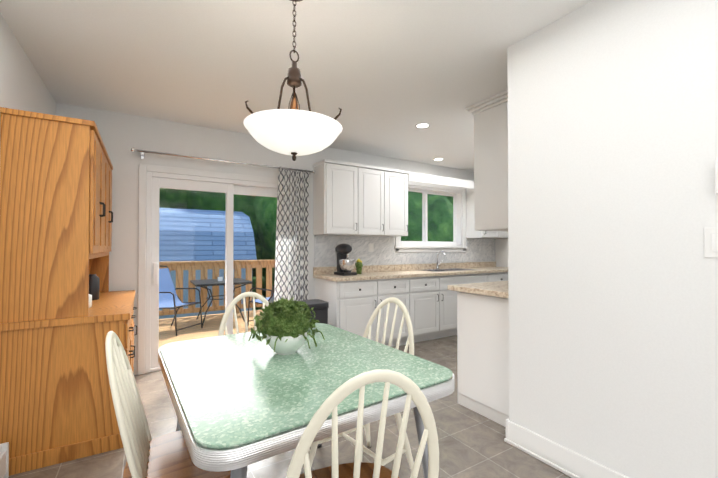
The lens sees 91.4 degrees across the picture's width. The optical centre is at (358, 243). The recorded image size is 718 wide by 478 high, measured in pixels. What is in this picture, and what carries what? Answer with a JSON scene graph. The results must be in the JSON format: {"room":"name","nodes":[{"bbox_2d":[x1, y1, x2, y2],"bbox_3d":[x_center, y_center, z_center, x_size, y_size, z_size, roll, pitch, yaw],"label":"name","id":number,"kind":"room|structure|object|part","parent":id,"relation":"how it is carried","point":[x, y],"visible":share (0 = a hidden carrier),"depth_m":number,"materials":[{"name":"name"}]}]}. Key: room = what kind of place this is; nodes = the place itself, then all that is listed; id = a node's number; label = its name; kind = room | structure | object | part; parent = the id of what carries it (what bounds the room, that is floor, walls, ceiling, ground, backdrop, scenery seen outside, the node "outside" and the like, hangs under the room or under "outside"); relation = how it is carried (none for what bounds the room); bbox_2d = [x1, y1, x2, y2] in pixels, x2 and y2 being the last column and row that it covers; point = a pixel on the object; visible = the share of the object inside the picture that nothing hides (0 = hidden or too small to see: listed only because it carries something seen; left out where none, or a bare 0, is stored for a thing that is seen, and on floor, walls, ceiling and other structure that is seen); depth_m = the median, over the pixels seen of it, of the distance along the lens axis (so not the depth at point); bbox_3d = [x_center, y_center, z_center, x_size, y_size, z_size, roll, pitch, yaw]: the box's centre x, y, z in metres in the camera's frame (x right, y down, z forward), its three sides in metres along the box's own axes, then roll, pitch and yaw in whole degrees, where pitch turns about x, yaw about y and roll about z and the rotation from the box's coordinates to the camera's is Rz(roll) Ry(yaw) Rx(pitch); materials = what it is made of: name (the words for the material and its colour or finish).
{"room":"dining room","nodes":[
{"label":"dining room","id":0,"kind":"room"},
{"bbox_2d":[0,13,59,115],"bbox_3d":[-0.924,-0.028,0.043,0.150,2.540,7.410,0,-1,-31],"label":"wall","id":1,"kind":"structure","parent":0,"point":[21,86],"depth_m":2.22,"materials":[{"name":"paint"}]},
{"bbox_2d":[0,442,8,477],"bbox_3d":[-0.648,1.130,-0.205,0.073,0.190,4.820,0,-1,-31],"label":"baseboard heater","id":2,"kind":"object","parent":1,"relation":"attached to","point":[4,460],"visible":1,"depth_m":1.84,"materials":[{"name":"white"}]},
{"bbox_2d":[60,103,495,374],"bbox_3d":[-0.184,0.020,4.742,6.000,2.540,0.150,0,-1,-31],"label":"wall","id":3,"kind":"structure","parent":0,"point":[119,133],"depth_m":3.58,"materials":[{"name":"paint"}]},
{"bbox_2d":[137,164,277,374],"bbox_3d":[-1.460,0.250,3.952,1.740,2.065,0.168,0,-1,-31],"label":"door frame","id":4,"kind":"structure","parent":3,"relation":"attached to","point":[144,275],"depth_m":3.49,"materials":[{"name":"white"}]},
{"bbox_2d":[151,177,276,367],"bbox_3d":[-1.465,0.290,3.960,1.522,1.925,0.094,0,-1,-35],"label":"door","id":5,"kind":"structure","parent":3,"relation":"in","point":[230,190],"depth_m":3.75,"materials":[{"name":"clear glass"}]},
{"bbox_2d":[131,148,314,174],"bbox_3d":[-1.376,-0.874,3.858,1.903,0.070,0.134,0,-1,-31],"label":"curtain rod","id":6,"kind":"object","parent":3,"relation":"attached to","point":[170,154],"visible":0.92,"depth_m":3.69,"materials":[{"name":"silver metal"}]},
{"bbox_2d":[274,166,308,301],"bbox_3d":[-0.796,0.173,4.141,0.439,2.162,0.076,0,-1,-31],"label":"curtain","id":7,"kind":"object","parent":6,"relation":"hanging from","point":[291,259],"visible":0.6,"depth_m":4.15,"materials":[{"name":"white fabric"}]},
{"bbox_2d":[312,159,363,234],"bbox_3d":[-0.269,-0.556,4.407,0.519,0.886,0.336,0,-1,-31],"label":"upper cabinet","id":8,"kind":"object","parent":3,"relation":"attached to","point":[352,199],"depth_m":4.26,"materials":[{"name":"white wood"}]},
{"bbox_2d":[352,165,387,235],"bbox_3d":[0.073,-0.554,4.615,0.518,0.886,0.336,0,-1,-31],"label":"upper cabinet","id":9,"kind":"object","parent":3,"relation":"attached to","point":[375,178],"depth_m":4.51,"materials":[{"name":"white wood"}]},
{"bbox_2d":[384,168,411,236],"bbox_3d":[0.393,-0.552,4.810,0.469,0.886,0.336,0,-1,-31],"label":"upper cabinet","id":10,"kind":"object","parent":3,"relation":"attached to","point":[398,180],"depth_m":4.69,"materials":[{"name":"white wood"}]},
{"bbox_2d":[314,235,494,266],"bbox_3d":[0.927,0.097,5.326,3.486,0.398,0.006,0,-1,-31],"label":"tile backsplash","id":11,"kind":"structure","parent":3,"relation":"attached to","point":[477,250],"depth_m":4.98,"materials":[{"name":"tile"}]},
{"bbox_2d":[369,243,373,251],"bbox_3d":[0.172,0.049,4.858,0.070,0.115,0.008,0,-1,-31],"label":"outlet","id":12,"kind":"object","parent":11,"relation":"attached to","point":[371,247],"visible":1,"depth_m":4.86,"materials":[{"name":"white plastic"}]},
{"bbox_2d":[394,181,467,252],"bbox_3d":[1.117,-0.409,5.514,1.500,1.075,0.190,0,-1,-31],"label":"window","id":13,"kind":"structure","parent":3,"relation":"in","point":[458,195],"depth_m":5.57,"materials":[{"name":"white wood"}]},
{"bbox_2d":[464,183,503,238],"bbox_3d":[2.061,-0.541,5.825,0.455,0.886,0.336,0,-1,-31],"label":"upper cabinet","id":14,"kind":"object","parent":3,"relation":"attached to","point":[470,232],"depth_m":5.74,"materials":[{"name":"white wood"}]},
{"bbox_2d":[8,335,570,477],"bbox_3d":[1.703,1.318,1.627,6.300,0.120,7.410,0,-1,-31],"label":"floor","id":15,"kind":"structure","parent":0,"point":[472,444],"depth_m":2.17,"materials":[{"name":"tile"}]},
{"bbox_2d":[0,107,136,475],"bbox_3d":[-2.050,0.266,2.650,0.615,2.005,1.410,0,-1,-31],"label":"hutch","id":16,"kind":"object","parent":15,"relation":"on","point":[56,399],"visible":0.79,"depth_m":2.02,"materials":[{"name":"brown wood"}]},
{"bbox_2d":[90,290,94,307],"bbox_3d":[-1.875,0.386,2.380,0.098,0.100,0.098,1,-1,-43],"label":"jar","id":17,"kind":"object","parent":16,"relation":"on","point":[92,294],"depth_m":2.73,"materials":[{"name":"white ceramic"}]},
{"bbox_2d":[89,274,99,299],"bbox_3d":[-2.109,0.339,2.766,0.098,0.200,0.098,1,-1,-43],"label":"jar","id":18,"kind":"object","parent":16,"relation":"on","point":[94,283],"depth_m":2.75,"materials":[{"name":"grey plastic"}]},
{"bbox_2d":[105,331,230,477],"bbox_3d":[-0.669,0.783,1.332,0.477,0.951,0.443,0,-1,-28],"label":"chair","id":19,"kind":"object","parent":15,"relation":"on","point":[162,456],"visible":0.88,"depth_m":1.25,"materials":[{"name":"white wood"}]},
{"bbox_2d":[218,292,309,453],"bbox_3d":[-0.600,0.791,2.144,0.443,0.951,0.477,0,-1,-36],"label":"chair","id":20,"kind":"object","parent":15,"relation":"on","point":[231,306],"visible":0.23,"depth_m":2.27,"materials":[{"name":"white wood"}]},
{"bbox_2d":[158,323,453,477],"bbox_3d":[-0.302,0.878,1.542,0.940,0.762,1.140,0,-1,-34],"label":"dining table","id":21,"kind":"object","parent":15,"relation":"on","point":[240,402],"visible":0.88,"depth_m":1.23,"materials":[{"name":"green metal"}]},
{"bbox_2d":[248,297,324,354],"bbox_3d":[-0.331,0.371,1.621,0.328,0.253,0.341,0,-1,-31],"label":"potted plant","id":22,"kind":"object","parent":21,"relation":"on","point":[283,325],"visible":1,"depth_m":1.55,"materials":[{"name":"green plant"}]},
{"bbox_2d":[299,299,328,323],"bbox_3d":[-0.561,0.950,3.736,0.416,0.660,0.316,0,-1,-31],"label":"trash bin","id":23,"kind":"object","parent":15,"relation":"on","point":[320,309],"visible":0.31,"depth_m":3.67,"materials":[{"name":"grey plastic"}]},
{"bbox_2d":[309,297,413,471],"bbox_3d":[0.027,0.789,1.921,0.477,0.951,0.443,0,-1,-39],"label":"chair","id":24,"kind":"object","parent":15,"relation":"on","point":[410,344],"visible":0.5,"depth_m":1.97,"materials":[{"name":"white wood"}]},
{"bbox_2d":[286,369,438,477],"bbox_3d":[-0.035,0.780,1.058,0.443,0.951,0.477,0,-1,-19],"label":"chair","id":25,"kind":"object","parent":15,"relation":"on","point":[357,468],"visible":1,"depth_m":0.87,"materials":[{"name":"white wood"}]},
{"bbox_2d":[314,277,413,346],"bbox_3d":[0.066,0.855,4.431,1.091,0.864,0.615,0,-1,-31],"label":"base cabinet","id":26,"kind":"object","parent":15,"relation":"on","point":[352,304],"depth_m":4.13,"materials":[{"name":"white wood"}]},
{"bbox_2d":[313,251,507,281],"bbox_3d":[1.085,0.328,5.046,3.506,0.459,0.636,0,-1,-31],"label":"countertop","id":27,"kind":"structure","parent":26,"relation":"on","point":[371,272],"depth_m":4.91,"materials":[{"name":"stone"}]},
{"bbox_2d":[334,244,356,275],"bbox_3d":[-0.181,0.187,4.351,0.204,0.387,0.357,0,-1,-31],"label":"stand mixer","id":28,"kind":"object","parent":27,"relation":"on","point":[345,265],"visible":1,"depth_m":4.25,"materials":[{"name":"grey plastic"}]},
{"bbox_2d":[355,259,362,273],"bbox_3d":[0.000,0.284,4.494,0.095,0.196,0.100,0,-1,-31],"label":"cactus","id":29,"kind":"object","parent":27,"relation":"on","point":[359,265],"visible":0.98,"depth_m":4.46,"materials":[{"name":"green plant"}]},
{"bbox_2d":[414,276,445,342],"bbox_3d":[0.697,0.859,4.816,0.632,0.864,0.615,0,-1,-31],"label":"base cabinet","id":30,"kind":"object","parent":15,"relation":"on","point":[429,303],"depth_m":4.61,"materials":[{"name":"white wood"}]},
{"bbox_2d":[446,288,456,335],"bbox_3d":[1.322,0.995,5.221,0.860,0.599,0.460,0,-1,-31],"label":"base cabinet","id":31,"kind":"object","parent":15,"relation":"on","point":[451,296],"depth_m":4.81,"materials":[{"name":"white wood"}]},
{"bbox_2d":[454,272,507,284],"bbox_3d":[1.972,0.866,5.591,0.635,0.864,0.615,0,-1,-31],"label":"base cabinet","id":32,"kind":"object","parent":15,"relation":"on","point":[500,276],"depth_m":5.12,"materials":[{"name":"white wood"}]},
{"bbox_2d":[457,291,508,426],"bbox_3d":[2.279,0.826,3.386,3.183,0.900,0.552,0,-1,-31],"label":"base cabinet","id":33,"kind":"object","parent":15,"relation":"on","point":[483,352],"visible":0.27,"depth_m":2.57,"materials":[{"name":"white wood"}]},
{"bbox_2d":[447,281,507,297],"bbox_3d":[2.246,0.356,3.400,3.230,0.039,0.602,0,-1,-31],"label":"countertop","id":34,"kind":"structure","parent":33,"relation":"on","point":[497,289],"depth_m":2.65,"materials":[{"name":"stone"}]},
{"bbox_2d":[0,0,591,170],"bbox_3d":[1.703,-1.341,1.655,6.300,0.120,7.410,0,-1,-31],"label":"ceiling","id":35,"kind":"structure","parent":0,"point":[386,76],"depth_m":2.41,"materials":[{"name":"paint"}]},
{"bbox_2d":[244,0,341,160],"bbox_3d":[-0.326,-0.846,1.743,0.490,0.869,0.480,0,-1,-31],"label":"pendant light","id":36,"kind":"object","parent":35,"relation":"hanging from","point":[289,131],"depth_m":1.62,"materials":[{"name":"white glass"}]},
{"bbox_3d":[-0.370,-0.846,1.742,0.414,0.869,0.434,0,-1,-31],"label":"pendant light","id":37,"kind":"part","parent":36,"relation":"part of","materials":[{"name":"white glass"}]},
{"bbox_2d":[415,123,429,127],"bbox_3d":[0.676,-1.258,3.727,0.159,0.004,0.159,0,-1,-37],"label":"recessed light","id":38,"kind":"object","parent":35,"relation":"in","point":[422,125],"depth_m":3.72,"materials":[{"name":"white plastic"}]},
{"bbox_2d":[466,89,507,231],"bbox_3d":[2.294,-0.690,3.769,2.775,1.140,0.460,0,-1,-31],"label":"upper cabinet","id":39,"kind":"object","parent":35,"relation":"hanging from","point":[490,114],"visible":0.29,"depth_m":3.06,"materials":[{"name":"white wood"}]},
{"bbox_2d":[496,238,503,266],"bbox_3d":[4.330,0.005,3.239,0.150,2.540,7.410,0,-1,-31],"label":"wall","id":40,"kind":"structure","parent":0,"point":[499,242],"depth_m":6.14,"materials":[{"name":"paint"}]},
{"bbox_2d":[504,0,717,477],"bbox_3d":[2.168,-0.024,0.396,0.120,2.540,4.440,0,-1,-31],"label":"wall","id":41,"kind":"structure","parent":0,"point":[612,194],"depth_m":1.74,"materials":[{"name":"paint"}]},
{"bbox_2d":[504,419,628,477],"bbox_3d":[2.159,1.178,0.370,0.150,0.135,4.486,0,-1,-31],"label":"baseboard","id":42,"kind":"structure","parent":41,"relation":"attached to","point":[565,460],"depth_m":1.97,"materials":[{"name":"white wood"}]},
{"bbox_2d":[704,227,717,257],"bbox_3d":[1.479,-0.006,1.403,0.009,0.125,0.145,0,-1,-31],"label":"switch plate","id":43,"kind":"object","parent":41,"relation":"attached to","point":[710,242],"depth_m":1.44,"materials":[{"name":"white plastic"}]},
{"bbox_2d":[715,160,717,193],"bbox_3d":[1.490,-0.272,1.368,0.029,0.135,0.140,0,-1,-31],"label":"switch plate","id":44,"kind":"object","parent":41,"relation":"attached to","point":[716,161],"depth_m":1.42,"materials":[{"name":"white plastic"}]},
{"label":"outside","id":45,"kind":"structure","parent":0,"visible":0},
{"bbox_2d":[159,310,262,348],"bbox_3d":[-1.053,1.956,6.248,9.100,1.100,3.360,0,-1,-31],"label":"floor","id":46,"kind":"structure","parent":45,"point":[206,331],"depth_m":5.89,"materials":[{"name":"brown wood"}]},
{"bbox_2d":[159,266,202,335],"bbox_3d":[-3.046,0.879,5.699,0.752,1.050,0.562,0,-1,17],"label":"patio chair","id":47,"kind":"object","parent":46,"relation":"on","point":[168,302],"depth_m":5.82,"materials":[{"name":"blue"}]},
{"bbox_2d":[159,260,274,315],"bbox_3d":[-1.060,0.866,6.269,9.100,1.080,3.285,0,-1,-31],"label":"deck railing","id":48,"kind":"object","parent":46,"relation":"on","point":[179,267],"depth_m":6.95,"materials":[{"name":"brown wood"}]},
{"bbox_2d":[190,277,252,324],"bbox_3d":[-2.562,1.010,6.486,0.940,0.804,0.940,0,-1,-31],"label":"patio table","id":49,"kind":"object","parent":46,"relation":"on","point":[218,281],"depth_m":6.36,"materials":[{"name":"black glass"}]},
{"bbox_2d":[247,285,274,325],"bbox_3d":[-1.455,0.883,6.077,0.752,1.050,0.562,0,-1,29],"label":"patio chair","id":50,"kind":"object","parent":46,"relation":"on","point":[269,299],"depth_m":5.97,"materials":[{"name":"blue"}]},
{"bbox_2d":[252,276,265,310],"bbox_3d":[-15.598,2.888,33.899,90.000,0.200,65.740,0,-1,-31],"label":"ground","id":51,"kind":"structure","parent":45,"point":[263,286],"depth_m":21.46,"materials":[{"name":"green plant"}]},
{"bbox_2d":[159,208,256,318],"bbox_3d":[-6.842,0.731,9.715,7.000,3.620,3.640,0,-1,-31],"label":"shed","id":52,"kind":"object","parent":51,"relation":"on","point":[208,247],"depth_m":9.55,"materials":[{"name":"blue wood"}]},
{"bbox_2d":[159,188,452,288],"bbox_3d":[-5.096,-5.427,19.607,42.000,20.904,25.786,0,-1,-31],"label":"trees","id":53,"kind":"object","parent":51,"relation":"on","point":[440,218],"depth_m":12.13,"materials":[{"name":"green plant"}]}
]}

